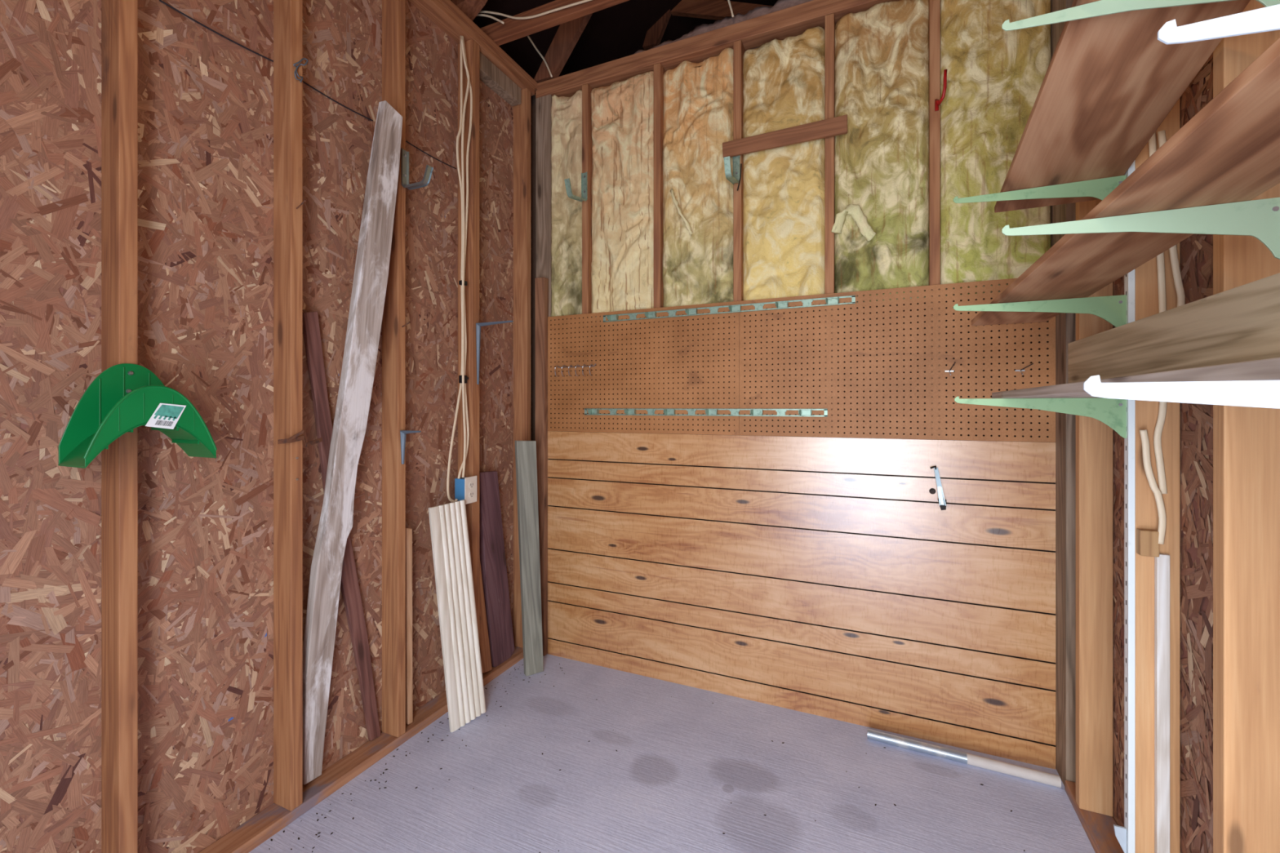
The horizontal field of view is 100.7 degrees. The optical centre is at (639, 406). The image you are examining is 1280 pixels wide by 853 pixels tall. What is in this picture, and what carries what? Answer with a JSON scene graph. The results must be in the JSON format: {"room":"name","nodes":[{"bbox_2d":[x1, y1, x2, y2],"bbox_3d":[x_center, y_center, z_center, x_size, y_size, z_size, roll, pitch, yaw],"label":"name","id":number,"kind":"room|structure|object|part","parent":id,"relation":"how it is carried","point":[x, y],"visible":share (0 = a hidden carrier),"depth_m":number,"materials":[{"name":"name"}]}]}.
{"room":"garage","nodes":[
{"label":"garage","id":0,"kind":"room"},
{"bbox_2d":[0,0,531,852],"bbox_3d":[-1.198,-0.207,1.821,0.017,3.120,2.740,0,0,24],"label":"wall","id":1,"kind":"structure","parent":0,"point":[206,100],"depth_m":1.56,"materials":[{"name":"wood"}]},
{"bbox_2d":[159,0,273,62],"bbox_3d":[-1.277,-1.138,1.616,0.004,0.016,0.305,0,0,24],"label":"string","id":2,"kind":"object","parent":1,"relation":"attached to","point":[162,2],"visible":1,"depth_m":1.59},
{"bbox_2d":[302,80,373,120],"bbox_3d":[-1.117,-1.131,1.972,0.004,0.010,0.280,0,0,24],"label":"string","id":3,"kind":"object","parent":1,"relation":"attached to","point":[303,81],"visible":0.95,"depth_m":1.96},
{"bbox_2d":[405,140,456,168],"bbox_3d":[-0.932,-1.127,2.383,0.004,0.012,0.292,0,0,24],"label":"string","id":4,"kind":"object","parent":1,"relation":"attached to","point":[406,140],"visible":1,"depth_m":2.37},
{"bbox_2d":[479,51,520,106],"bbox_3d":[-0.746,-1.689,2.733,0.061,0.084,0.355,0,0,24],"label":"ledge","id":5,"kind":"object","parent":1,"relation":"attached to","point":[490,74],"visible":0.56,"depth_m":2.73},
{"bbox_2d":[450,0,777,93],"bbox_3d":[2.659,-3.087,2.258,8.000,2.780,7.700,0,0,24],"label":"ceiling","id":6,"kind":"structure","parent":0,"point":[618,31],"depth_m":3.45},
{"bbox_2d":[451,0,487,21],"bbox_3d":[-0.800,-1.997,2.517,0.210,0.226,0.135,0,0,24],"label":"brace","id":7,"kind":"object","parent":6,"relation":"attached to","point":[471,8],"visible":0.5,"depth_m":2.55,"materials":[{"name":"brown wood"}]},
{"bbox_2d":[480,0,629,45],"bbox_3d":[0.234,-1.982,2.225,3.198,0.330,0.041,0,0,24],"label":"roof truss","id":8,"kind":"object","parent":6,"relation":"attached to","point":[513,29],"visible":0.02,"depth_m":2.53,"materials":[{"name":"brown wood"}]},
{"bbox_2d":[476,13,504,24],"bbox_3d":[-0.766,-1.914,2.623,0.234,0.106,0.010,0,0,24],"label":"cable","id":9,"kind":"object","parent":8,"relation":"attached to","point":[478,15],"visible":0.67,"depth_m":2.60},
{"bbox_2d":[479,0,591,19],"bbox_3d":[-0.486,-1.908,2.513,0.861,0.160,0.010,0,0,24],"label":"cable","id":10,"kind":"object","parent":8,"relation":"attached to","point":[582,1],"visible":0.87,"depth_m":2.51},
{"bbox_2d":[642,0,772,50],"bbox_3d":[0.231,-2.705,3.547,1.326,0.664,0.060,0,0,24],"label":"roof truss","id":11,"kind":"object","parent":6,"relation":"attached to","point":[703,9],"visible":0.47,"depth_m":3.48,"materials":[{"name":"brown wood"}]},
{"bbox_2d":[248,653,1095,852],"bbox_3d":[0.958,1.403,-1.527,11.000,0.100,16.000,0,0,24],"label":"floor","id":12,"kind":"structure","parent":0,"point":[677,767],"depth_m":1.89,"materials":[{"name":"concrete"}]},
{"bbox_2d":[199,646,523,852],"bbox_3d":[-1.167,1.335,1.758,0.091,0.037,2.550,0,0,24],"label":"plate","id":13,"kind":"object","parent":12,"relation":"on","point":[256,830],"visible":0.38,"depth_m":1.89,"materials":[{"name":"brown wood"}]},
{"bbox_2d":[101,0,137,852],"bbox_3d":[-1.343,-0.208,1.368,0.091,3.047,0.038,0,0,24],"label":"stud","id":14,"kind":"object","parent":13,"relation":"on","point":[119,18],"visible":1,"depth_m":1.35,"materials":[{"name":"brown wood"}]},
{"bbox_2d":[57,363,217,468],"bbox_3d":[-1.239,0.013,1.321,0.133,0.247,0.262,0,0,24],"label":"hanger","id":15,"kind":"object","parent":14,"relation":"attached to","point":[124,397],"visible":1,"depth_m":1.29,"materials":[{"name":"green plastic"}]},
{"bbox_3d":[-1.296,0.012,1.347,0.007,0.244,0.256,0,0,24],"label":"plate","id":16,"kind":"part","parent":15,"relation":"part of","materials":[{"name":"green plastic"}]},
{"bbox_2d":[154,404,183,420],"bbox_3d":[-1.169,0.015,1.315,0.001,0.041,0.062,0,0,24],"label":"print","id":17,"kind":"object","parent":15,"relation":"attached to","point":[166,411],"depth_m":1.32},
{"bbox_2d":[273,0,302,811],"bbox_3d":[-1.167,-0.208,1.758,0.091,3.047,0.040,0,0,24],"label":"stud","id":18,"kind":"object","parent":13,"relation":"on","point":[287,14],"visible":1,"depth_m":1.74,"materials":[{"name":"brown wood"}]},
{"bbox_2d":[277,430,322,447],"bbox_3d":[-1.113,0.105,1.756,0.029,0.059,0.164,0,0,16],"label":"strap","id":19,"kind":"object","parent":18,"relation":"attached to","point":[294,438],"visible":1,"depth_m":1.73,"materials":[{"name":"metal"}]},
{"bbox_2d":[293,57,308,82],"bbox_3d":[-1.114,-1.111,1.741,0.012,0.090,0.050,0,0,24],"label":"wire tangle","id":20,"kind":"object","parent":18,"relation":"attached to","point":[301,60],"visible":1,"depth_m":1.73,"materials":[{"name":"grey metal"}]},
{"bbox_2d":[408,0,534,96],"bbox_3d":[-1.168,-1.753,1.758,0.091,0.038,2.649,0,0,24],"label":"plate","id":21,"kind":"object","parent":18,"relation":"on","point":[436,11],"visible":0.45,"depth_m":2.46,"materials":[{"name":"brown wood"}]},
{"bbox_2d":[440,0,537,93],"bbox_3d":[-1.158,-1.793,1.776,0.093,0.040,2.690,0,0,24],"label":"plate","id":22,"kind":"object","parent":21,"relation":"on","point":[448,3],"visible":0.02,"depth_m":2.59,"materials":[{"name":"brown wood"}]},
{"bbox_2d":[302,311,380,740],"bbox_3d":[-1.103,0.489,1.974,0.021,1.650,0.321,0,0,22],"label":"leaning board","id":23,"kind":"object","parent":13,"relation":"on","point":[349,586],"visible":0.78,"depth_m":1.98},
{"bbox_2d":[302,100,402,784],"bbox_3d":[-1.037,0.086,1.917,0.334,2.424,0.089,0,0,-38],"label":"leaning board","id":24,"kind":"object","parent":13,"relation":"on","point":[371,275],"visible":0.94,"depth_m":1.89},
{"bbox_2d":[382,0,421,737],"bbox_3d":[-0.952,-0.208,2.121,0.187,3.047,0.038,0,0,24],"label":"stud","id":25,"kind":"object","parent":13,"relation":"on","point":[393,11],"depth_m":2.12,"materials":[{"name":"brown wood"}]},
{"bbox_3d":[-0.944,0.162,2.122,0.016,0.135,0.026,0,0,24],"label":"leg","id":26,"kind":"part","parent":25,"relation":"part of","materials":[{"name":"grey metal"}]},
{"bbox_3d":[-0.908,0.162,2.105,0.095,0.135,0.026,0,0,24],"label":"angle bracket","id":27,"kind":"part","parent":25,"relation":"part of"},
{"bbox_3d":[-0.908,0.102,2.105,0.095,0.016,0.026,0,0,24],"label":"arm","id":28,"kind":"part","parent":25,"relation":"part of","materials":[{"name":"grey metal"}]},
{"bbox_2d":[400,148,433,190],"bbox_3d":[-0.884,-0.953,2.103,0.146,0.158,0.033,0,0,24],"label":"hook","id":29,"kind":"object","parent":25,"relation":"attached to","point":[425,181],"visible":1,"depth_m":2.12,"materials":[{"name":"metal"}]},
{"bbox_3d":[-0.884,-0.909,2.103,0.146,0.070,0.026,0,0,24],"label":"arm","id":30,"kind":"part","parent":29,"relation":"part of","materials":[{"name":"metal"}]},
{"bbox_2d":[405,528,413,724],"bbox_3d":[-0.959,0.905,2.193,0.018,0.815,0.035,0,0,24],"label":"wood strip","id":31,"kind":"object","parent":13,"relation":"on","point":[409,679],"visible":0.78,"depth_m":2.19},
{"bbox_2d":[457,39,479,638],"bbox_3d":[-0.819,-0.208,2.533,0.091,3.047,0.050,0,0,24],"label":"stud","id":32,"kind":"object","parent":13,"relation":"on","point":[472,47],"visible":0.42,"depth_m":2.51,"materials":[{"name":"brown wood"}]},
{"bbox_2d":[446,35,462,502],"bbox_3d":[-0.839,-0.636,2.407,0.010,2.143,0.104,0,0,24],"label":"cable","id":33,"kind":"object","parent":32,"relation":"attached to","point":[450,499],"visible":0.81,"depth_m":2.43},
{"bbox_2d":[458,280,466,285],"bbox_3d":[-0.814,-0.569,2.439,0.024,0.020,0.032,0,0,24],"label":"clamp","id":34,"kind":"object","parent":33,"relation":"attached to","point":[460,281],"visible":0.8,"depth_m":2.43,"materials":[{"name":"black plastic"}]},
{"bbox_2d":[458,375,468,383],"bbox_3d":[-0.811,-0.127,2.445,0.024,0.036,0.046,0,0,24],"label":"clamp","id":35,"kind":"object","parent":33,"relation":"attached to","point":[466,378],"visible":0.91,"depth_m":2.43,"materials":[{"name":"black plastic"}]},
{"bbox_2d":[457,35,472,479],"bbox_3d":[-0.808,-0.688,2.451,0.008,2.033,0.094,0,0,24],"label":"cable","id":36,"kind":"object","parent":32,"relation":"attached to","point":[462,37],"visible":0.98,"depth_m":2.46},
{"bbox_2d":[454,475,476,504],"bbox_3d":[-0.810,0.384,2.465,0.072,0.122,0.078,0,0,24],"label":"outlet box","id":37,"kind":"object","parent":32,"relation":"attached to","point":[465,488],"visible":0.89,"depth_m":2.44,"materials":[{"name":"blue plastic"}]},
{"bbox_2d":[460,38,470,477],"bbox_3d":[-0.803,-0.678,2.438,0.008,2.004,0.056,0,0,24],"label":"cable","id":38,"kind":"object","parent":37,"relation":"attached to","point":[462,41],"visible":1,"depth_m":2.42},
{"bbox_3d":[-0.782,0.384,2.452,0.005,0.122,0.078,0,0,24],"label":"plate","id":39,"kind":"part","parent":37,"relation":"part of","materials":[{"name":"beige plastic"}]},
{"bbox_2d":[468,481,474,488],"bbox_3d":[-0.779,0.362,2.451,0.004,0.033,0.033,0,0,24],"label":"socket","id":40,"kind":"object","parent":37,"relation":"attached to","point":[471,484],"depth_m":2.45,"materials":[{"name":"beige plastic"}]},
{"bbox_2d":[468,491,474,497],"bbox_3d":[-0.779,0.406,2.451,0.004,0.033,0.033,0,0,24],"label":"socket","id":41,"kind":"object","parent":37,"relation":"attached to","point":[471,494],"depth_m":2.45,"materials":[{"name":"beige plastic"}]},
{"bbox_2d":[475,320,513,384],"bbox_3d":[-0.679,-0.252,2.481,0.205,0.290,0.026,0,0,24],"label":"bracket","id":42,"kind":"object","parent":32,"relation":"attached to","point":[479,325],"visible":1,"depth_m":2.51,"materials":[{"name":"grey metal"}]},
{"bbox_3d":[-0.765,-0.252,2.520,0.016,0.290,0.026,0,0,24],"label":"leg","id":43,"kind":"part","parent":42,"relation":"part of","materials":[{"name":"grey metal"}]},
{"bbox_3d":[-0.679,-0.389,2.481,0.205,0.016,0.026,0,0,24],"label":"arm","id":44,"kind":"part","parent":42,"relation":"part of","materials":[{"name":"grey metal"}]},
{"bbox_2d":[479,558,492,673],"bbox_3d":[-0.762,1.020,2.597,0.023,0.577,0.095,0,0,31],"label":"wood strip","id":45,"kind":"object","parent":13,"relation":"on","point":[486,660],"visible":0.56,"depth_m":2.58,"materials":[{"name":"brown wood"}]},
{"bbox_2d":[479,471,514,666],"bbox_3d":[-0.741,0.831,2.720,0.058,1.016,0.245,0,0,25],"label":"leaning board","id":46,"kind":"object","parent":13,"relation":"on","point":[491,545],"visible":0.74,"depth_m":2.69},
{"bbox_2d":[513,88,530,648],"bbox_3d":[-0.648,-0.208,2.914,0.091,3.047,0.040,0,0,24],"label":"stud","id":47,"kind":"object","parent":13,"relation":"on","point":[522,113],"visible":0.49,"depth_m":2.90,"materials":[{"name":"brown wood"}]},
{"bbox_2d":[428,499,485,732],"bbox_3d":[-0.778,0.886,2.273,0.136,0.935,0.212,0,0,24],"label":"corrugated panel","id":48,"kind":"object","parent":12,"relation":"on","point":[458,623],"visible":1,"depth_m":2.27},
{"bbox_2d":[514,440,543,676],"bbox_3d":[-0.564,0.762,2.698,0.131,1.184,0.067,0,0,-31],"label":"leaning board","id":49,"kind":"object","parent":12,"relation":"on","point":[525,451],"visible":1,"depth_m":2.68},
{"bbox_2d":[535,276,548,656],"bbox_3d":[-0.538,0.325,2.905,0.061,2.057,0.042,0,0,24],"label":"stud","id":50,"kind":"object","parent":12,"relation":"on","point":[541,283],"visible":0.76,"depth_m":2.89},
{"bbox_2d":[536,94,555,427],"bbox_3d":[-0.518,-0.182,2.968,0.098,3.070,0.086,0,0,24],"label":"post","id":51,"kind":"object","parent":12,"relation":"on","point":[544,122],"visible":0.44,"depth_m":2.93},
{"bbox_2d":[582,84,592,428],"bbox_3d":[-0.275,-0.181,2.858,0.038,3.067,0.088,0,0,24],"label":"stud","id":52,"kind":"object","parent":12,"relation":"on","point":[587,89],"visible":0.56,"depth_m":2.82,"materials":[{"name":"brown wood"}]},
{"bbox_2d":[564,171,587,201],"bbox_3d":[-0.330,-1.153,2.735,0.033,0.178,0.184,0,0,24],"label":"hook","id":53,"kind":"object","parent":52,"relation":"attached to","point":[584,175],"visible":1,"depth_m":2.80,"materials":[{"name":"metal"}]},
{"bbox_2d":[268,663,1025,852],"bbox_3d":[0.097,1.352,1.764,2.197,0.002,1.504,0,0,24],"label":"litter","id":54,"kind":"object","parent":12,"relation":"on","point":[559,664],"visible":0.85,"depth_m":1.92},
{"bbox_2d":[653,62,665,430],"bbox_3d":[0.102,-0.181,2.688,0.038,3.067,0.088,0,0,24],"label":"stud","id":55,"kind":"object","parent":12,"relation":"on","point":[659,71],"visible":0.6,"depth_m":2.65,"materials":[{"name":"brown wood"}]},
{"bbox_2d":[733,40,745,435],"bbox_3d":[0.473,-0.181,2.522,0.038,3.067,0.088,0,0,24],"label":"stud","id":56,"kind":"object","parent":12,"relation":"on","point":[739,50],"visible":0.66,"depth_m":2.48,"materials":[{"name":"brown wood"}]},
{"bbox_2d":[535,0,899,97],"bbox_3d":[0.503,-1.738,2.508,2.338,0.042,0.088,0,0,24],"label":"plate","id":57,"kind":"object","parent":56,"relation":"on","point":[796,24],"visible":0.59,"depth_m":2.53,"materials":[{"name":"brown wood"}]},
{"bbox_2d":[537,0,842,89],"bbox_3d":[0.506,-1.784,2.514,2.338,0.046,0.076,0,0,24],"label":"plate","id":58,"kind":"object","parent":57,"relation":"on","point":[813,4],"visible":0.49,"depth_m":2.58,"materials":[{"name":"brown wood"}]},
{"bbox_2d":[527,35,552,77],"bbox_3d":[-0.552,-1.934,2.923,0.165,0.271,0.010,0,0,24],"label":"cable","id":59,"kind":"object","parent":58,"relation":"attached to","point":[528,37],"visible":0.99,"depth_m":2.92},
{"bbox_2d":[533,13,592,83],"bbox_3d":[-0.408,-2.033,2.913,0.412,0.416,0.040,0,0,24],"label":"brace","id":60,"kind":"object","parent":58,"relation":"on","point":[568,33],"visible":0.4,"depth_m":2.91,"materials":[{"name":"brown wood"}]},
{"bbox_2d":[634,0,812,53],"bbox_3d":[0.817,-1.877,2.658,1.950,0.138,0.565,0,0,24],"label":"insulation","id":61,"kind":"object","parent":58,"relation":"on","point":[779,5],"visible":0.1,"depth_m":2.55,"materials":[{"name":"grey fabric"}]},
{"bbox_2d":[727,0,733,17],"bbox_3d":[0.422,-1.880,2.485,0.039,0.114,0.010,0,0,24],"label":"cable","id":62,"kind":"object","parent":58,"relation":"on","point":[728,1],"visible":1,"depth_m":2.48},
{"bbox_2d":[724,155,740,184],"bbox_3d":[0.416,-1.105,2.399,0.033,0.178,0.184,0,0,24],"label":"hook","id":63,"kind":"object","parent":56,"relation":"attached to","point":[736,159],"visible":0.93,"depth_m":2.44,"materials":[{"name":"metal"}]},
{"bbox_2d":[737,163,742,191],"bbox_3d":[0.460,-1.062,2.450,0.024,0.126,0.009,0,0,-9],"label":"scrap","id":64,"kind":"object","parent":63,"relation":"hanging from","point":[740,163],"visible":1,"depth_m":2.45,"materials":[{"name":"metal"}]},
{"bbox_2d":[547,431,1055,769],"bbox_3d":[0.525,0.743,2.443,2.253,1.220,0.011,0,0,24],"label":"wood panelling","id":65,"kind":"object","parent":12,"relation":"on","point":[825,577],"visible":1,"depth_m":2.31,"materials":[{"name":"brown wood"}]},
{"bbox_2d":[547,301,738,435],"bbox_3d":[-0.021,-0.180,2.686,1.058,0.624,0.006,0,0,24],"label":"pegboard","id":66,"kind":"object","parent":65,"relation":"on","point":[573,346],"visible":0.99,"depth_m":2.66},
{"bbox_2d":[554,363,595,377],"bbox_3d":[-0.344,-0.194,2.798,0.237,0.066,0.050,0,0,24],"label":"hook rack","id":67,"kind":"object","parent":66,"relation":"attached to","point":[584,365],"visible":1,"depth_m":2.79,"materials":[{"name":"metal"}]},
{"bbox_2d":[583,408,827,417],"bbox_3d":[0.254,0.026,2.538,1.215,0.034,0.036,0,0,24],"label":"tool rack","id":68,"kind":"object","parent":66,"relation":"attached to","point":[713,412],"visible":1,"depth_m":2.52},
{"bbox_2d":[602,295,855,322],"bbox_3d":[0.356,-0.457,2.492,1.215,0.034,0.036,0,0,24],"label":"tool rack","id":69,"kind":"object","parent":66,"relation":"attached to","point":[829,300],"visible":1,"depth_m":2.47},
{"bbox_2d":[739,278,1055,442],"bbox_3d":[1.008,-0.180,2.224,1.192,0.624,0.006,0,0,24],"label":"pegboard","id":70,"kind":"object","parent":65,"relation":"on","point":[1043,331],"visible":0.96,"depth_m":2.19,"materials":[{"name":"wood"}]},
{"bbox_2d":[945,362,955,375],"bbox_3d":[1.229,-0.151,2.095,0.036,0.054,0.042,0,0,24],"label":"hook","id":71,"kind":"object","parent":70,"relation":"attached to","point":[949,371],"visible":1,"depth_m":2.11,"materials":[{"name":"metal"}]},
{"bbox_2d":[1015,363,1033,374],"bbox_3d":[1.451,-0.142,1.995,0.056,0.044,0.042,0,0,24],"label":"hook","id":72,"kind":"object","parent":70,"relation":"attached to","point":[1021,370],"visible":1,"depth_m":2.01,"materials":[{"name":"metal"}]},
{"bbox_2d":[928,466,946,510],"bbox_3d":[1.189,0.324,2.116,0.058,0.175,0.039,0,0,24],"label":"hook","id":73,"kind":"object","parent":65,"relation":"attached to","point":[942,503],"visible":1,"depth_m":2.11,"materials":[{"name":"metal"}]},
{"bbox_3d":[1.194,0.316,2.111,0.041,0.146,0.034,0,0,24],"label":"arm","id":74,"kind":"part","parent":73,"relation":"part of","materials":[{"name":"metal"}]},
{"bbox_2d":[825,13,835,433],"bbox_3d":[0.845,-0.181,2.354,0.038,3.067,0.088,0,0,24],"label":"stud","id":75,"kind":"object","parent":12,"relation":"on","point":[829,19],"visible":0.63,"depth_m":2.31,"materials":[{"name":"brown wood"}]},
{"bbox_2d":[722,114,847,158],"bbox_3d":[0.636,-1.204,2.371,0.545,0.078,0.017,0,0,24],"label":"board","id":76,"kind":"object","parent":75,"relation":"attached to","point":[837,126],"visible":0.98,"depth_m":2.35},
{"bbox_2d":[928,0,940,439],"bbox_3d":[1.214,-0.181,2.189,0.038,3.067,0.088,0,0,24],"label":"stud","id":77,"kind":"object","parent":12,"relation":"on","point":[934,5],"visible":0.39,"depth_m":2.15,"materials":[{"name":"brown wood"}]},
{"bbox_2d":[934,69,946,111],"bbox_3d":[1.197,-1.259,2.111,0.018,0.126,0.075,0,0,1],"label":"hook","id":78,"kind":"object","parent":77,"relation":"attached to","point":[937,102],"visible":1,"depth_m":2.09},
{"bbox_3d":[1.196,-1.219,2.130,0.017,0.047,0.039,0,0,10],"label":"stem","id":79,"kind":"part","parent":78,"relation":"part of","materials":[{"name":"red plastic"}]},
{"bbox_3d":[1.198,-1.265,2.096,0.015,0.115,0.045,0,0,-4],"label":"arm","id":80,"kind":"part","parent":78,"relation":"part of","materials":[{"name":"red plastic"}]},
{"bbox_2d":[866,728,1061,787],"bbox_3d":[1.211,1.334,2.024,0.630,0.037,0.037,0,0,26],"label":"conduit pipe","id":81,"kind":"object","parent":12,"relation":"on","point":[1016,771],"visible":1,"depth_m":2.00,"materials":[{"name":"metal"}]},
{"bbox_2d":[1050,0,1075,785],"bbox_3d":[1.567,-0.181,1.962,0.040,3.068,0.213,0,0,24],"label":"post","id":82,"kind":"object","parent":12,"relation":"on","point":[1065,322],"visible":0.39,"depth_m":1.89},
{"bbox_2d":[1064,780,1124,852],"bbox_3d":[1.124,1.335,0.931,0.087,0.037,2.020,0,0,24],"label":"plate","id":83,"kind":"object","parent":12,"relation":"on","point":[1099,828],"visible":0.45,"depth_m":1.66,"materials":[{"name":"brown wood"}]},
{"bbox_2d":[1075,199,1112,817],"bbox_3d":[1.484,-0.216,1.733,0.087,3.062,0.038,0,0,24],"label":"stud","id":84,"kind":"object","parent":83,"relation":"on","point":[1094,437],"visible":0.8,"depth_m":1.72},
{"bbox_2d":[1134,97,1180,852],"bbox_3d":[1.311,-0.216,1.347,0.087,3.062,0.056,0,0,24],"label":"stud","id":85,"kind":"object","parent":83,"relation":"on","point":[1146,290],"depth_m":1.33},
{"bbox_2d":[1113,160,1134,852],"bbox_3d":[1.254,0.183,1.375,0.040,2.260,0.024,0,0,24],"label":"shelf standard","id":86,"kind":"object","parent":85,"relation":"attached to","point":[1125,835],"visible":0.6,"depth_m":1.36,"materials":[{"name":"white metal"}]},
{"bbox_2d":[953,294,1126,327],"bbox_3d":[1.085,-0.243,1.450,0.394,0.107,0.004,0,0,24],"label":"shelf bracket","id":87,"kind":"object","parent":86,"relation":"attached to","point":[1112,308],"visible":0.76,"depth_m":1.41,"materials":[{"name":"green metal"}]},
{"bbox_2d":[953,174,1126,203],"bbox_3d":[1.085,-0.553,1.450,0.394,0.107,0.004,0,0,24],"label":"shelf bracket","id":88,"kind":"object","parent":86,"relation":"attached to","point":[1100,188],"visible":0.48,"depth_m":1.43,"materials":[{"name":"green metal"}]},
{"bbox_2d":[954,395,1126,438],"bbox_3d":[1.086,0.025,1.450,0.391,0.112,0.004,0,0,24],"label":"shelf bracket","id":89,"kind":"object","parent":86,"relation":"attached to","point":[1112,412],"visible":0.98,"depth_m":1.41,"materials":[{"name":"green metal"}]},
{"bbox_2d":[1136,528,1159,557],"bbox_3d":[1.278,0.342,1.335,0.037,0.064,0.026,0,0,24],"label":"wood block","id":90,"kind":"object","parent":85,"relation":"attached to","point":[1147,540],"visible":1,"depth_m":1.32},
{"bbox_2d":[1139,429,1166,544],"bbox_3d":[1.280,0.199,1.323,0.052,0.284,0.008,0,0,24],"label":"cable","id":91,"kind":"object","parent":85,"relation":"attached to","point":[1144,433],"visible":1,"depth_m":1.32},
{"bbox_2d":[1148,131,1167,493],"bbox_3d":[1.300,-0.246,1.331,0.039,0.929,0.008,0,0,24],"label":"cable","id":92,"kind":"object","parent":85,"relation":"attached to","point":[1152,142],"visible":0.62,"depth_m":1.33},
{"bbox_3d":[1.308,0.841,1.327,0.025,0.944,0.016,0,0,24],"label":"painted strip","id":93,"kind":"part","parent":85,"relation":"part of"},
{"bbox_2d":[1157,129,1185,306],"bbox_3d":[1.311,-0.366,1.308,0.052,0.638,0.008,0,0,24],"label":"cable","id":94,"kind":"object","parent":85,"relation":"attached to","point":[1173,252],"visible":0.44,"depth_m":1.30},
{"bbox_2d":[1213,0,1279,852],"bbox_3d":[1.158,-0.216,1.008,0.087,3.062,0.038,0,0,24],"label":"stud","id":95,"kind":"object","parent":83,"relation":"on","point":[1246,439],"visible":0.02,"depth_m":1.00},
{"bbox_2d":[530,28,1048,442],"bbox_3d":[0.522,-0.225,2.557,2.527,3.156,0.012,0,0,24],"label":"wall","id":96,"kind":"structure","parent":0,"point":[533,135],"depth_m":2.61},
{"bbox_2d":[551,89,582,324],"bbox_3d":[-0.386,-1.077,2.898,0.198,1.261,0.104,0,0,24],"label":"insulation batt","id":97,"kind":"object","parent":96,"relation":"attached to","point":[566,112],"visible":0.86,"depth_m":2.87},
{"bbox_2d":[591,71,653,322],"bbox_3d":[-0.091,-1.077,2.763,0.375,1.259,0.108,0,0,24],"label":"insulation batt","id":98,"kind":"object","parent":96,"relation":"attached to","point":[622,112],"visible":0.96,"depth_m":2.73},
{"bbox_2d":[662,47,733,316],"bbox_3d":[0.278,-1.081,2.583,0.369,1.267,0.134,0,0,24],"label":"insulation batt","id":99,"kind":"object","parent":96,"relation":"attached to","point":[698,194],"visible":0.94,"depth_m":2.57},
{"bbox_2d":[742,26,825,310],"bbox_3d":[0.656,-1.067,2.430,0.370,1.240,0.104,0,0,24],"label":"insulation batt","id":100,"kind":"object","parent":96,"relation":"attached to","point":[784,81],"visible":0.88,"depth_m":2.40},
{"bbox_2d":[831,0,928,303],"bbox_3d":[1.015,-1.080,2.250,0.376,1.265,0.138,0,0,24],"label":"insulation batt","id":101,"kind":"object","parent":96,"relation":"attached to","point":[880,228],"visible":0.98,"depth_m":2.24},
{"bbox_2d":[940,0,1050,296],"bbox_3d":[1.398,-1.082,2.099,0.371,1.270,0.098,0,0,24],"label":"insulation batt","id":102,"kind":"object","parent":96,"relation":"attached to","point":[995,75],"visible":0.68,"depth_m":2.08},
{"bbox_2d":[1112,52,1213,852],"bbox_3d":[1.340,-0.207,1.284,0.016,3.120,1.640,0,0,24],"label":"wall","id":103,"kind":"structure","parent":0,"point":[1197,250],"depth_m":1.28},
{"bbox_3d":[1.024,0.028,0.833,0.014,2.050,0.024,0,0,24],"label":"shelf standard","id":104,"kind":"object","parent":103,"relation":"attached to","visible":0},
{"bbox_2d":[991,357,1279,398],"bbox_3d":[0.885,-0.033,0.874,0.272,0.022,1.522,0,0,25],"label":"shelf board","id":105,"kind":"object","parent":104,"relation":"attached to","point":[1268,369],"visible":0.45,"depth_m":0.59,"materials":[{"name":"grey wood"}]},
{"bbox_2d":[1067,272,1279,383],"bbox_3d":[1.004,-0.116,0.949,0.037,0.142,1.315,0,0,24],"label":"plank","id":106,"kind":"object","parent":105,"relation":"on","point":[1242,323],"visible":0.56,"depth_m":0.94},
{"bbox_3d":[0.786,0.103,0.304,0.014,1.900,0.024,0,0,24],"label":"shelf standard","id":107,"kind":"object","parent":105,"relation":"attached to","visible":0},
{"bbox_2d":[1083,374,1279,408],"bbox_3d":[0.593,0.025,0.391,0.423,0.107,0.004,0,0,24],"label":"shelf bracket","id":108,"kind":"object","parent":107,"relation":"attached to","point":[1251,393],"visible":1,"depth_m":0.45,"materials":[{"name":"white metal"}]},
{"bbox_2d":[1157,4,1279,44],"bbox_3d":[0.616,-0.277,0.380,0.372,0.107,0.004,0,0,24],"label":"shelf bracket","id":109,"kind":"object","parent":107,"relation":"attached to","point":[1267,19],"visible":1,"depth_m":0.44,"materials":[{"name":"white metal"}]},
{"bbox_2d":[1001,197,1279,259],"bbox_3d":[0.850,-0.285,0.911,0.381,0.107,0.004,0,0,24],"label":"shelf bracket","id":110,"kind":"object","parent":104,"relation":"attached to","point":[1260,219],"visible":1,"depth_m":0.88,"materials":[{"name":"metal"}]},
{"bbox_2d":[971,37,1279,325],"bbox_3d":[0.950,-0.330,1.054,0.205,0.117,1.477,0,0,21],"label":"shelf board","id":111,"kind":"object","parent":110,"relation":"on","point":[1228,152],"visible":0.97,"depth_m":0.81,"materials":[{"name":"brown wood"}]},
{"bbox_2d":[1001,0,1279,31],"bbox_3d":[0.850,-0.666,0.911,0.381,0.107,0.004,0,0,24],"label":"shelf bracket","id":112,"kind":"object","parent":104,"relation":"attached to","point":[1102,7],"visible":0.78,"depth_m":0.93,"materials":[{"name":"metal"}]},
{"bbox_2d":[994,0,1250,213],"bbox_3d":[0.947,-0.700,1.005,0.265,0.237,1.168,0,0,24],"label":"shelf board","id":113,"kind":"object","parent":112,"relation":"on","point":[1108,84],"visible":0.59,"depth_m":1.13,"materials":[{"name":"brown wood"}]}
]}

